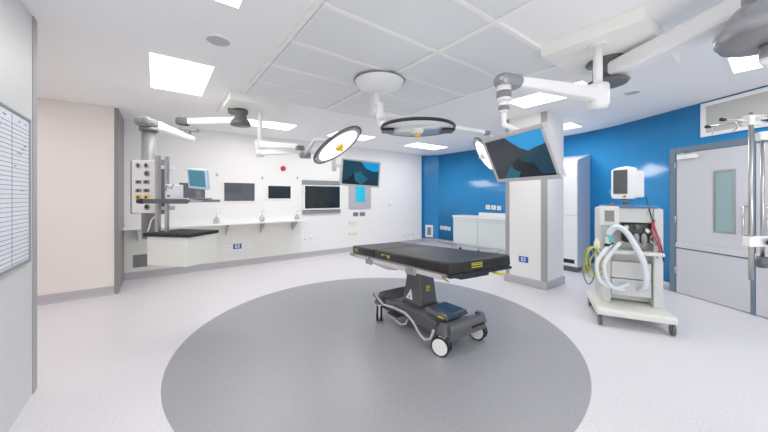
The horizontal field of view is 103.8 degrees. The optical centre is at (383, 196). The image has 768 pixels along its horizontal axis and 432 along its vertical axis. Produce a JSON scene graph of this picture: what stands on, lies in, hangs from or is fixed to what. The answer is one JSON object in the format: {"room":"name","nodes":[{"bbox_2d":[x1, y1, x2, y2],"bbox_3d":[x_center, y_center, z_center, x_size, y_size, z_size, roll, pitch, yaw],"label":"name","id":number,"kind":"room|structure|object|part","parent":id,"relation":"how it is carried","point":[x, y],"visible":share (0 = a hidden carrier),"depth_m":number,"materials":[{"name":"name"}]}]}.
{"room":"operating room","nodes":[
{"label":"operating room","id":0,"kind":"room"},
{"bbox_2d":[0,0,31,431],"bbox_3d":[-0.770,0.060,-0.374,0.160,2.880,6.730,0,0,-37],"label":"wall","id":1,"kind":"structure","parent":0,"point":[15,18],"depth_m":2.01,"materials":[{"name":"paint"}]},
{"bbox_2d":[0,102,30,275],"bbox_3d":[-2.224,-0.048,1.708,0.021,1.035,1.245,0,0,-37],"label":"notice board","id":2,"kind":"object","parent":1,"relation":"attached to","point":[15,128],"visible":1,"depth_m":1.97,"materials":[{"name":"white paper"}]},
{"bbox_2d":[32,16,36,393],"bbox_3d":[-2.770,0.061,2.280,0.171,2.878,0.096,0,0,-37],"label":"trim","id":3,"kind":"structure","parent":1,"relation":"attached to","point":[34,22],"depth_m":2.32,"materials":[{"name":"grey plastic"}]},
{"bbox_2d":[37,97,113,295],"bbox_3d":[-5.259,0.060,3.913,2.710,2.880,0.140,0,0,-37],"label":"wall","id":4,"kind":"structure","parent":0,"point":[75,141],"depth_m":4.38,"materials":[{"name":"paint"}]},
{"bbox_2d":[37,286,113,305],"bbox_3d":[-5.166,1.435,3.873,2.530,0.130,0.035,0,0,-37],"label":"baseboard","id":5,"kind":"structure","parent":4,"relation":"attached to","point":[103,291],"depth_m":4.38,"materials":[{"name":"grey plastic"}]},
{"bbox_2d":[124,120,421,252],"bbox_3d":[-1.854,0.060,7.637,7.630,2.880,0.130,0,0,-37],"label":"wall","id":6,"kind":"structure","parent":0,"point":[232,156],"depth_m":7.24,"materials":[{"name":"paint"}]},
{"bbox_2d":[114,108,123,293],"bbox_3d":[-4.423,0.061,5.032,0.052,2.878,0.937,0,0,-37],"label":"trim","id":7,"kind":"structure","parent":6,"relation":"attached to","point":[118,119],"depth_m":4.67,"materials":[{"name":"white metal"}]},
{"bbox_2d":[133,254,146,267],"bbox_3d":[-4.495,1.177,5.551,0.208,0.231,0.021,0,0,-37],"label":"air vent","id":8,"kind":"object","parent":6,"relation":"in","point":[138,260],"visible":0.97,"depth_m":5.55,"materials":[{"name":"grey plastic"}]},
{"bbox_2d":[178,182,205,198],"bbox_3d":[-3.847,-0.131,6.041,0.482,0.341,0.019,0,0,-37],"label":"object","id":9,"kind":"object","parent":6,"relation":"attached to","point":[188,192],"visible":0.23,"depth_m":6.00,"materials":[{"name":"grey plastic"}]},
{"bbox_2d":[124,221,300,272],"bbox_3d":[-3.363,0.975,6.415,3.299,0.810,0.006,0,0,-37],"label":"wall panel","id":10,"kind":"object","parent":6,"relation":"attached to","point":[275,239],"depth_m":6.62,"materials":[{"name":"white paint"}]},
{"bbox_2d":[122,216,307,240],"bbox_3d":[-3.230,0.635,6.243,3.294,0.350,0.439,0,0,-37],"label":"countertop","id":11,"kind":"structure","parent":6,"relation":"attached to","point":[136,226],"depth_m":6.20,"materials":[{"name":"white laminate"}]},
{"bbox_2d":[213,211,219,222],"bbox_3d":[-3.385,0.411,6.089,0.127,0.236,0.120,0,0,-37],"label":"bottle","id":12,"kind":"object","parent":11,"relation":"on","point":[216,219],"visible":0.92,"depth_m":6.06,"materials":[{"name":"plastic"}]},
{"bbox_2d":[233,243,241,248],"bbox_3d":[-3.187,1.072,6.542,0.169,0.109,0.013,0,0,-37],"label":"wall sign","id":13,"kind":"object","parent":6,"relation":"attached to","point":[235,246],"visible":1,"depth_m":6.54,"materials":[{"name":"blue plastic"}]},
{"bbox_2d":[223,182,255,201],"bbox_3d":[-3.147,-0.109,6.568,0.652,0.433,0.019,0,0,-37],"label":"wall display","id":14,"kind":"object","parent":6,"relation":"attached to","point":[232,191],"visible":1,"depth_m":6.56,"materials":[{"name":"grey plastic"}]},
{"bbox_2d":[124,239,421,280],"bbox_3d":[-1.716,1.435,7.638,7.408,0.130,0.035,0,0,-37],"label":"baseboard","id":15,"kind":"structure","parent":6,"relation":"attached to","point":[209,266],"depth_m":6.50,"materials":[{"name":"grey plastic"}]},
{"bbox_2d":[267,185,291,198],"bbox_3d":[-2.457,-0.112,7.088,0.566,0.335,0.019,0,0,-37],"label":"wall display","id":16,"kind":"object","parent":6,"relation":"attached to","point":[273,191],"visible":1,"depth_m":7.08,"materials":[{"name":"black glass"}]},
{"bbox_2d":[302,180,341,213],"bbox_3d":[-1.571,0.000,7.721,1.070,0.842,0.075,0,0,-37],"label":"television","id":17,"kind":"object","parent":6,"relation":"attached to","point":[318,197],"visible":0.91,"depth_m":7.66,"materials":[{"name":"black glass"}]},
{"bbox_2d":[349,186,370,208],"bbox_3d":[-0.668,-0.063,8.426,0.728,0.772,0.035,0,0,-37],"label":"wall display","id":18,"kind":"object","parent":6,"relation":"attached to","point":[359,197],"visible":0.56,"depth_m":8.39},
{"bbox_2d":[8,242,767,431],"bbox_3d":[0.432,1.549,3.331,11.300,0.102,11.200,0,0,-37],"label":"floor","id":19,"kind":"structure","parent":0,"point":[102,362],"depth_m":2.74,"materials":[{"name":"plastic"}]},
{"bbox_2d":[350,242,511,356],"bbox_3d":[0.383,1.026,3.556,0.818,0.948,2.153,0,0,-29],"label":"table","id":20,"kind":"object","parent":19,"relation":"on","point":[416,301],"visible":1,"depth_m":3.12,"materials":[{"name":"black leather"}]},
{"bbox_3d":[-0.113,0.792,3.781,0.030,0.099,1.052,0,0,-29],"label":"frame","id":21,"kind":"part","parent":20,"relation":"part of","materials":[{"name":"metal"}]},
{"bbox_3d":[0.055,0.720,4.169,0.768,0.147,0.701,0,0,-29],"label":"mattress","id":22,"kind":"part","parent":20,"relation":"part of","materials":[{"name":"black leather"}]},
{"bbox_3d":[0.032,0.754,3.414,0.012,0.178,1.918,0,0,-29],"label":"rail","id":23,"kind":"part","parent":20,"relation":"part of","materials":[{"name":"silver metal"}]},
{"bbox_3d":[0.158,1.361,3.378,0.085,0.076,0.316,0,0,-36],"label":"pedal rail","id":24,"kind":"part","parent":20,"relation":"part of","materials":[{"name":"silver metal"}]},
{"bbox_3d":[0.052,0.738,3.403,0.249,0.170,1.964,0,0,-36],"label":"frame","id":25,"kind":"part","parent":20,"relation":"part of","materials":[{"name":"grey metal"}]},
{"bbox_3d":[0.221,1.278,3.328,0.184,0.271,1.080,0,0,-36],"label":"pedal rail","id":26,"kind":"part","parent":20,"relation":"part of","materials":[{"name":"silver metal"}]},
{"bbox_3d":[0.548,0.648,3.280,0.768,0.193,1.363,0,0,-29],"label":"mattress","id":27,"kind":"part","parent":20,"relation":"part of","materials":[{"name":"black leather"}]},
{"bbox_2d":[424,301,467,320],"bbox_3d":[0.661,1.212,3.224,0.332,0.053,0.332,0,0,-36],"label":"foot pedal","id":28,"kind":"object","parent":20,"relation":"on","point":[443,311],"depth_m":3.14,"materials":[{"name":"blue plastic"}]},
{"bbox_3d":[1.031,0.693,2.782,0.026,0.039,0.169,0,0,-43],"label":"release lever","id":29,"kind":"part","parent":20,"relation":"part of","materials":[{"name":"yellow plastic"}]},
{"bbox_2d":[452,212,504,253],"bbox_3d":[2.933,0.970,7.883,0.623,1.060,2.540,0,0,-37],"label":"base cabinet","id":30,"kind":"object","parent":19,"relation":"on","point":[483,232],"visible":0.51,"depth_m":8.06,"materials":[{"name":"laminate"}]},
{"bbox_3d":[2.267,0.995,8.426,0.020,0.650,0.814,0,0,-37],"label":"door","id":31,"kind":"part","parent":30,"relation":"part of","materials":[{"name":"laminate"}]},
{"bbox_3d":[2.662,1.396,7.791,0.026,0.109,2.296,0,0,-37],"label":"kick rail","id":32,"kind":"part","parent":30,"relation":"part of","materials":[{"name":"silver metal"}]},
{"bbox_3d":[2.767,0.995,7.763,0.020,0.650,0.814,0,0,-37],"label":"door","id":33,"kind":"part","parent":30,"relation":"part of","materials":[{"name":"laminate"}]},
{"bbox_2d":[564,154,589,271],"bbox_3d":[3.876,0.300,6.392,0.685,2.399,0.655,0,0,-37],"label":"tall cabinet","id":34,"kind":"object","parent":19,"relation":"on","point":[577,168],"visible":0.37,"depth_m":6.06,"materials":[{"name":"white metal"}]},
{"bbox_3d":[3.627,0.875,6.207,0.020,1.010,0.639,0,0,-37],"label":"door","id":35,"kind":"part","parent":34,"relation":"part of","materials":[{"name":"white metal"}]},
{"bbox_3d":[3.627,-0.180,6.207,0.020,1.080,0.639,0,0,-37],"label":"door","id":36,"kind":"part","parent":34,"relation":"part of","materials":[{"name":"white metal"}]},
{"bbox_2d":[582,197,677,335],"bbox_3d":[2.936,0.748,3.744,0.847,1.505,0.814,0,0,26],"label":"machine","id":37,"kind":"object","parent":19,"relation":"on","point":[628,256],"visible":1,"depth_m":3.60,"materials":[{"name":"white plastic"}]},
{"bbox_2d":[594,238,599,248],"bbox_3d":[2.632,0.573,3.719,0.069,0.120,0.070,0,0,26],"label":"bottle","id":38,"kind":"object","parent":37,"relation":"on","point":[596,243],"depth_m":3.70,"materials":[{"name":"beige plastic"}]},
{"bbox_3d":[2.853,0.720,3.934,0.090,1.160,0.480,0,0,26],"label":"frame","id":39,"kind":"part","parent":37,"relation":"part of","materials":[{"name":"white plastic"}]},
{"bbox_3d":[2.769,0.233,3.708,0.197,0.235,0.060,0,0,26],"label":"control panel","id":40,"kind":"part","parent":37,"relation":"part of","materials":[{"name":"white plastic"}]},
{"bbox_2d":[609,166,643,204],"bbox_3d":[3.117,-0.139,3.896,0.364,0.487,0.300,0,0,-34],"label":"patient monitor","id":41,"kind":"object","parent":37,"relation":"on","point":[627,183],"visible":0.94,"depth_m":3.77,"materials":[{"name":"white plastic"}]},
{"bbox_3d":[3.010,0.890,3.691,0.386,0.200,0.120,0,0,26],"label":"drawer","id":42,"kind":"part","parent":37,"relation":"part of","materials":[{"name":"white plastic"}]},
{"bbox_3d":[3.010,1.100,3.691,0.386,0.200,0.120,0,0,26],"label":"drawer","id":43,"kind":"part","parent":37,"relation":"part of","materials":[{"name":"white plastic"}]},
{"bbox_3d":[3.299,0.720,3.716,0.090,1.160,0.480,0,0,26],"label":"frame","id":44,"kind":"part","parent":37,"relation":"part of","materials":[{"name":"white plastic"}]},
{"bbox_2d":[22,0,767,155],"bbox_3d":[0.432,-1.430,3.331,11.300,0.100,11.200,0,0,-37],"label":"ceiling","id":45,"kind":"structure","parent":0,"point":[92,52],"depth_m":3.13,"materials":[{"name":"paint"}]},
{"bbox_2d":[145,49,217,96],"bbox_3d":[-2.348,-1.374,3.465,0.600,0.012,1.200,0,0,-37],"label":"recessed light","id":46,"kind":"object","parent":45,"relation":"in","point":[166,72],"visible":1,"depth_m":3.34,"materials":[{"name":"white plastic"}]},
{"bbox_2d":[130,108,250,266],"bbox_3d":[-2.368,-0.292,3.718,1.012,1.985,1.594,0,0,-9],"label":"pendant","id":47,"kind":"object","parent":45,"relation":"hanging from","point":[149,175],"visible":0.99,"depth_m":3.30,"materials":[{"name":"grey plastic"}]},
{"bbox_3d":[-2.505,0.043,3.101,0.060,0.055,0.056,0,0,12],"label":"knob","id":48,"kind":"part","parent":47,"relation":"part of","materials":[{"name":"black plastic"}]},
{"bbox_3d":[-2.613,-0.116,3.360,0.384,0.583,0.100,0,0,12],"label":"outlet panel","id":49,"kind":"part","parent":47,"relation":"part of","materials":[{"name":"white metal"}]},
{"bbox_3d":[-2.420,-0.037,3.223,0.040,0.814,0.040,0,0,12],"label":"rail","id":50,"kind":"part","parent":47,"relation":"part of","materials":[{"name":"metal"}]},
{"bbox_3d":[-2.307,-0.030,3.199,0.032,0.800,0.032,0,0,12],"label":"rail","id":51,"kind":"part","parent":47,"relation":"part of","materials":[{"name":"metal"}]},
{"bbox_2d":[165,184,182,198],"bbox_3d":[-2.208,-0.056,3.166,0.115,0.161,0.175,0,0,12],"label":"module","id":52,"kind":"object","parent":47,"relation":"on","point":[172,191],"visible":0.89,"depth_m":3.13,"materials":[{"name":"white plastic"}]},
{"bbox_3d":[-2.776,-0.855,4.009,0.129,0.114,0.824,0,0,-5],"label":"arm","id":53,"kind":"part","parent":47,"relation":"part of","materials":[{"name":"white metal"}]},
{"bbox_2d":[143,229,218,237],"bbox_3d":[-2.162,0.388,3.246,0.550,0.035,0.440,0,0,12],"label":"shelf","id":54,"kind":"object","parent":47,"relation":"attached to","point":[175,233],"depth_m":3.14,"materials":[{"name":"black plastic"}]},
{"bbox_2d":[187,168,211,198],"bbox_3d":[-1.868,-0.135,3.107,0.252,0.318,0.192,0,0,12],"label":"monitor","id":55,"kind":"object","parent":47,"relation":"on","point":[198,179],"visible":0.94,"depth_m":3.03,"materials":[{"name":"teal plastic"}]},
{"bbox_2d":[188,199,219,201],"bbox_3d":[-2.157,0.040,3.224,0.631,0.030,0.360,0,0,12],"label":"shelf","id":56,"kind":"object","parent":47,"relation":"attached to","point":[189,200],"depth_m":3.11,"materials":[{"name":"grey metal"}]},
{"bbox_3d":[-2.453,-1.101,4.362,0.708,0.135,0.129,0,0,-10],"label":"arm","id":57,"kind":"part","parent":47,"relation":"part of","materials":[{"name":"white metal"}]},
{"bbox_2d":[205,34,231,46],"bbox_3d":[-1.456,-1.373,2.647,0.210,0.015,0.210,0,0,-37],"label":"ceiling speaker","id":58,"kind":"object","parent":45,"relation":"attached to","point":[218,40],"visible":1,"depth_m":2.63,"materials":[{"name":"grey plastic"}]},
{"bbox_2d":[208,0,246,11],"bbox_3d":[-0.933,-1.374,1.570,0.600,0.012,1.190,0,0,-37],"label":"recessed light","id":59,"kind":"object","parent":45,"relation":"in","point":[238,5],"visible":1,"depth_m":2.13,"materials":[{"name":"white plastic"}]},
{"bbox_2d":[218,91,287,121],"bbox_3d":[-1.991,-1.330,4.529,0.770,0.100,0.970,0,0,-37],"label":"plinth","id":60,"kind":"object","parent":45,"relation":"attached to","point":[272,109],"visible":0.84,"depth_m":4.26,"materials":[{"name":"white paint"}]},
{"bbox_2d":[263,121,298,130],"bbox_3d":[-2.041,-1.374,5.781,0.621,0.012,0.640,0,0,-37],"label":"recessed light","id":61,"kind":"object","parent":45,"relation":"in","point":[279,125],"depth_m":5.78,"materials":[{"name":"white plastic"}]},
{"bbox_2d":[248,119,296,129],"bbox_3d":[-2.271,-1.375,5.639,1.120,0.007,0.540,0,0,-37],"label":"diffuser","id":62,"kind":"object","parent":61,"relation":"attached to","point":[271,124],"depth_m":5.78,"materials":[{"name":"white plastic"}]},
{"bbox_2d":[255,108,361,163],"bbox_3d":[-1.007,-0.839,3.987,1.864,0.882,0.640,0,0,43],"label":"lamp","id":63,"kind":"object","parent":45,"relation":"hanging from","point":[332,147],"visible":0.99,"depth_m":3.65,"materials":[{"name":"white metal"}]},
{"bbox_3d":[-1.464,-0.730,4.199,0.806,0.175,0.089,0,0,30],"label":"spring arm","id":64,"kind":"part","parent":63,"relation":"part of","materials":[{"name":"white metal"}]},
{"bbox_2d":[256,149,380,187],"bbox_3d":[-1.005,-0.409,3.978,1.890,0.577,0.458,0,0,16],"label":"monitor","id":65,"kind":"object","parent":63,"relation":"hanging from","point":[353,172],"visible":0.9,"depth_m":3.79,"materials":[{"name":"white plastic"}]},
{"bbox_3d":[-1.233,-0.630,4.173,1.239,0.109,0.060,0,0,21],"label":"spring arm","id":66,"kind":"part","parent":65,"relation":"part of","materials":[{"name":"white metal"}]},
{"bbox_3d":[-0.534,-0.588,3.548,0.115,0.095,0.114,0,0,-37],"label":"handle mount","id":67,"kind":"part","parent":63,"relation":"part of","materials":[{"name":"yellow plastic"}]},
{"bbox_2d":[325,131,376,140],"bbox_3d":[-0.736,-1.374,6.808,1.040,0.012,0.580,0,0,-37],"label":"recessed light","id":68,"kind":"object","parent":45,"relation":"in","point":[362,137],"visible":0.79,"depth_m":6.83,"materials":[{"name":"white plastic"}]},
{"bbox_2d":[384,112,409,118],"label":"recessed light","id":69,"kind":"object","parent":45,"relation":"in","point":[389,115],"depth_m":3.99,"materials":[{"name":"white plastic"}]},
{"bbox_2d":[242,0,557,136],"bbox_3d":[0.175,-0.966,3.262,3.202,0.828,4.067,0,0,-24],"label":"ceiling panel","id":70,"kind":"object","parent":45,"relation":"attached to","point":[377,83],"depth_m":2.87,"materials":[{"name":"white metal"}]},
{"bbox_3d":[-1.202,-1.365,4.084,1.125,0.010,0.542,0,0,-37],"label":"panel","id":71,"kind":"part","parent":70,"relation":"part of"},
{"bbox_3d":[-0.865,-1.365,3.636,1.125,0.010,0.482,0,0,-37],"label":"panel","id":72,"kind":"part","parent":70,"relation":"part of","materials":[{"name":"white"}]},
{"bbox_3d":[-0.531,-1.365,3.193,1.125,0.010,0.532,0,0,-37],"label":"panel","id":73,"kind":"part","parent":70,"relation":"part of","materials":[{"name":"white"}]},
{"bbox_3d":[-0.167,-1.365,2.710,1.125,0.010,0.582,0,0,-37],"label":"panel","id":74,"kind":"part","parent":70,"relation":"part of","materials":[{"name":"white"}]},
{"bbox_3d":[-0.246,-1.365,4.804,1.150,0.010,0.542,0,0,-37],"label":"panel","id":75,"kind":"part","parent":70,"relation":"part of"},
{"bbox_2d":[370,94,376,115],"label":"rod","id":76,"kind":"object","parent":70,"relation":"hanging from","point":[372,113],"depth_m":3.95,"materials":[{"name":"white metal"}]},
{"bbox_3d":[-0.062,-0.973,3.270,0.080,0.166,0.454,0,0,-7],"label":"spring arm","id":77,"kind":"part","parent":70,"relation":"part of","materials":[{"name":"white metal"}]},
{"bbox_3d":[-0.088,-1.115,3.490,0.070,0.230,0.070,0,0,-37],"label":"stem","id":78,"kind":"part","parent":70,"relation":"part of","materials":[{"name":"white metal"}]},
{"bbox_3d":[0.091,-1.365,4.357,1.150,0.010,0.482,0,0,-37],"label":"panel","id":79,"kind":"part","parent":70,"relation":"part of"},
{"bbox_3d":[0.175,-1.365,3.262,2.430,0.030,3.600,0,0,-37],"label":"ventilation canopy","id":80,"kind":"part","parent":70,"relation":"part of","materials":[{"name":"white"}]},
{"bbox_3d":[0.203,-1.365,2.219,1.125,0.010,0.552,0,0,-37],"label":"panel","id":81,"kind":"part","parent":70,"relation":"part of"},
{"bbox_3d":[0.309,-0.606,2.780,0.120,0.038,0.120,0,0,-37],"label":"handle mount","id":82,"kind":"part","parent":70,"relation":"part of","materials":[{"name":"white plastic"}]},
{"bbox_3d":[0.309,-0.639,2.780,0.642,0.028,0.642,0,0,-37],"label":"lamp glass","id":83,"kind":"part","parent":70,"relation":"part of","materials":[{"name":"white glass"}]},
{"bbox_3d":[0.425,-1.365,3.914,1.150,0.010,0.532,0,0,-37],"label":"panel","id":84,"kind":"part","parent":70,"relation":"part of","materials":[{"name":"white"}]},
{"bbox_3d":[0.789,-1.365,3.431,1.150,0.010,0.582,0,0,-37],"label":"panel","id":85,"kind":"part","parent":70,"relation":"part of","materials":[{"name":"white"}]},
{"bbox_3d":[0.573,-1.365,1.728,1.125,0.010,0.582,0,0,-37],"label":"panel","id":86,"kind":"part","parent":70,"relation":"part of","materials":[{"name":"white"}]},
{"bbox_3d":[1.159,-1.365,2.940,1.150,0.010,0.552,0,0,-37],"label":"panel","id":87,"kind":"part","parent":70,"relation":"part of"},
{"bbox_2d":[402,142,448,149],"bbox_3d":[1.146,-1.374,8.158,1.210,0.012,0.610,0,0,-37],"label":"recessed light","id":88,"kind":"object","parent":45,"relation":"in","point":[416,144],"visible":1,"depth_m":8.18,"materials":[{"name":"white plastic"}]},
{"bbox_2d":[455,125,492,171],"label":"lamp","id":89,"kind":"object","parent":45,"relation":"hanging from","point":[480,149],"depth_m":4.14,"materials":[{"name":"white metal"}]},
{"bbox_3d":[1.358,-0.564,4.100,0.106,0.111,0.109,0,0,-37],"label":"handle mount","id":90,"kind":"part","parent":89,"relation":"part of","materials":[{"name":"white plastic"}]},
{"bbox_2d":[482,41,609,181],"bbox_3d":[1.372,-0.699,2.290,1.120,1.163,0.615,0,0,-18],"label":"monitor","id":91,"kind":"object","parent":45,"relation":"hanging from","point":[530,152],"visible":1,"depth_m":2.19,"materials":[{"name":"white plastic"}]},
{"bbox_3d":[1.367,-0.860,2.366,0.925,0.114,0.100,0,0,-21],"label":"spring arm","id":92,"kind":"part","parent":91,"relation":"part of","materials":[{"name":"white metal"}]},
{"bbox_2d":[509,80,586,108],"bbox_3d":[2.313,-1.374,4.009,0.580,0.012,1.240,0,0,-37],"label":"recessed light","id":93,"kind":"object","parent":45,"relation":"in","point":[532,99],"visible":0.29,"depth_m":4.24,"materials":[{"name":"white plastic"}]},
{"bbox_2d":[564,121,584,129],"bbox_3d":[3.327,-1.374,6.120,0.580,0.012,1.130,0,0,-37],"label":"recessed light","id":94,"kind":"object","parent":45,"relation":"in","point":[568,125],"visible":0.41,"depth_m":5.78,"materials":[{"name":"white plastic"}]},
{"bbox_2d":[564,123,581,128],"bbox_3d":[3.327,-1.375,6.120,0.520,0.007,1.070,0,0,-37],"label":"diffuser","id":95,"kind":"object","parent":94,"relation":"attached to","point":[566,125],"depth_m":5.78,"materials":[{"name":"white plastic"}]},
{"bbox_2d":[541,6,678,83],"bbox_3d":[2.133,-1.330,2.819,1.200,0.100,0.735,0,0,-37],"label":"mounting plate","id":96,"kind":"object","parent":45,"relation":"attached to","point":[625,32],"visible":0.74,"depth_m":2.53,"materials":[{"name":"white paint"}]},
{"bbox_2d":[623,90,640,94],"bbox_3d":[3.263,-1.373,3.961,0.180,0.015,0.180,0,0,-37],"label":"ceiling vent","id":97,"kind":"object","parent":45,"relation":"in","point":[632,92],"visible":1,"depth_m":3.94,"materials":[{"name":"plastic"}]},
{"bbox_2d":[603,0,767,88],"label":"ceiling-mounted arm","id":98,"kind":"object","parent":45,"relation":"hanging from","point":[737,28],"depth_m":1.99,"materials":[{"name":"grey plastic"}]},
{"bbox_3d":[2.201,-1.190,2.371,0.199,0.169,1.205,0,0,-10],"label":"arm","id":99,"kind":"part","parent":98,"relation":"part of","materials":[{"name":"white metal"}]},
{"bbox_3d":[2.620,-0.860,1.950,0.707,0.110,0.130,0,0,-29],"label":"arm","id":100,"kind":"part","parent":98,"relation":"part of","materials":[{"name":"white metal"}]},
{"bbox_2d":[704,112,767,280],"label":"pendant","id":101,"kind":"object","parent":45,"relation":"hanging from","point":[751,120],"depth_m":2.10,"materials":[{"name":"grey plastic"}]},
{"bbox_3d":[2.560,-0.005,2.100,0.026,1.170,0.026,0,0,-37],"label":"rail","id":102,"kind":"part","parent":101,"relation":"part of","materials":[{"name":"metal"}]},
{"bbox_3d":[2.792,0.025,2.220,0.022,0.910,0.022,0,0,-37],"label":"rail","id":103,"kind":"part","parent":101,"relation":"part of","materials":[{"name":"metal"}]},
{"bbox_2d":[723,55,763,74],"bbox_3d":[3.990,-1.374,2.681,0.660,0.012,1.240,0,0,-37],"label":"recessed light","id":104,"kind":"object","parent":45,"relation":"in","point":[742,64],"visible":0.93,"depth_m":3.12,"materials":[{"name":"white plastic"}]},
{"bbox_2d":[509,112,563,281],"bbox_3d":[2.654,0.060,5.318,0.640,2.880,0.700,0,0,-37],"label":"pillar","id":105,"kind":"structure","parent":0,"point":[524,196],"depth_m":5.09,"materials":[{"name":"paint"}]},
{"bbox_2d":[505,120,508,273],"bbox_3d":[2.233,0.061,5.398,0.075,2.878,0.074,0,0,-37],"label":"trim","id":106,"kind":"structure","parent":105,"relation":"attached to","point":[507,121],"depth_m":5.37,"materials":[{"name":"grey plastic"}]},
{"bbox_2d":[519,256,527,262],"bbox_3d":[2.381,1.066,5.140,0.007,0.101,0.163,0,0,-37],"label":"wall sign","id":107,"kind":"object","parent":105,"relation":"attached to","point":[521,258],"visible":1,"depth_m":5.14,"materials":[{"name":"blue plastic"}]},
{"bbox_2d":[504,273,564,289],"bbox_3d":[2.654,1.435,5.318,0.680,0.130,0.740,0,0,-37],"label":"baseboard","id":108,"kind":"structure","parent":105,"relation":"attached to","point":[556,282],"depth_m":5.05,"materials":[{"name":"grey plastic"}]},
{"bbox_2d":[541,111,546,281],"bbox_3d":[2.598,0.061,4.884,0.041,2.878,0.086,0,0,-37],"label":"trim","id":109,"kind":"structure","parent":105,"relation":"attached to","point":[543,114],"depth_m":4.86,"materials":[{"name":"grey plastic"}]},
{"bbox_2d":[422,85,767,318],"bbox_3d":[3.834,0.060,5.440,1.936,2.880,10.885,0,0,-24],"label":"wall","id":110,"kind":"structure","parent":0,"point":[458,183],"depth_m":6.08,"materials":[{"name":"blue paint"}]},
{"bbox_2d":[425,225,432,236],"bbox_3d":[1.503,1.132,10.012,0.252,0.400,0.015,0,0,20],"label":"air vent","id":111,"kind":"object","parent":110,"relation":"in","point":[428,228],"visible":1,"depth_m":10.01,"materials":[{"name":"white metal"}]},
{"bbox_2d":[427,227,430,234],"bbox_3d":[1.501,1.132,10.008,0.132,0.260,0.005,0,0,20],"label":"grille","id":112,"kind":"object","parent":111,"relation":"attached to","point":[428,228],"depth_m":10.01,"materials":[{"name":"grey plastic"}]},
{"bbox_2d":[422,238,740,310],"bbox_3d":[3.225,1.440,7.184,1.069,0.120,7.019,0,0,-33],"label":"baseboard","id":113,"kind":"structure","parent":110,"relation":"attached to","point":[666,285],"depth_m":9.43,"materials":[{"name":"plastic"}]},
{"bbox_2d":[670,136,767,317],"bbox_3d":[4.693,0.365,3.758,0.127,2.270,2.153,0,0,-6],"label":"door","id":114,"kind":"structure","parent":110,"relation":"in","point":[709,188],"depth_m":4.22,"materials":[{"name":"grey laminate"}]},
{"bbox_3d":[4.644,0.748,4.292,0.045,0.075,0.880,0,0,-6],"label":"crash rail","id":115,"kind":"part","parent":114,"relation":"part of","materials":[{"name":"grey laminate"}]},
{"bbox_3d":[4.654,1.144,4.293,0.026,0.688,0.880,0,0,-6],"label":"kick plate","id":116,"kind":"part","parent":114,"relation":"part of","materials":[{"name":"grey metal"}]},
{"bbox_3d":[4.675,0.060,4.132,0.008,0.838,0.231,0,0,-6],"label":"vision panel","id":117,"kind":"part","parent":114,"relation":"part of","materials":[{"name":"green glass"}]},
{"bbox_3d":[4.659,0.310,3.889,0.066,0.401,0.022,0,0,-6],"label":"handle","id":118,"kind":"part","parent":114,"relation":"part of","materials":[{"name":"silver metal"}]},
{"bbox_3d":[4.758,1.144,3.366,0.026,0.688,0.880,0,0,-6],"label":"kick plate","id":119,"kind":"part","parent":114,"relation":"part of","materials":[{"name":"grey metal"}]},
{"bbox_3d":[4.685,0.310,3.660,0.066,0.401,0.022,0,0,-6],"label":"handle","id":120,"kind":"part","parent":114,"relation":"part of","materials":[{"name":"silver metal"}]},
{"bbox_2d":[700,87,767,136],"bbox_3d":[4.805,-1.113,3.014,0.052,0.485,2.800,0,0,-6],"label":"window","id":121,"kind":"structure","parent":110,"relation":"in","point":[738,106],"depth_m":4.04,"materials":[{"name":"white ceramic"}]}
]}

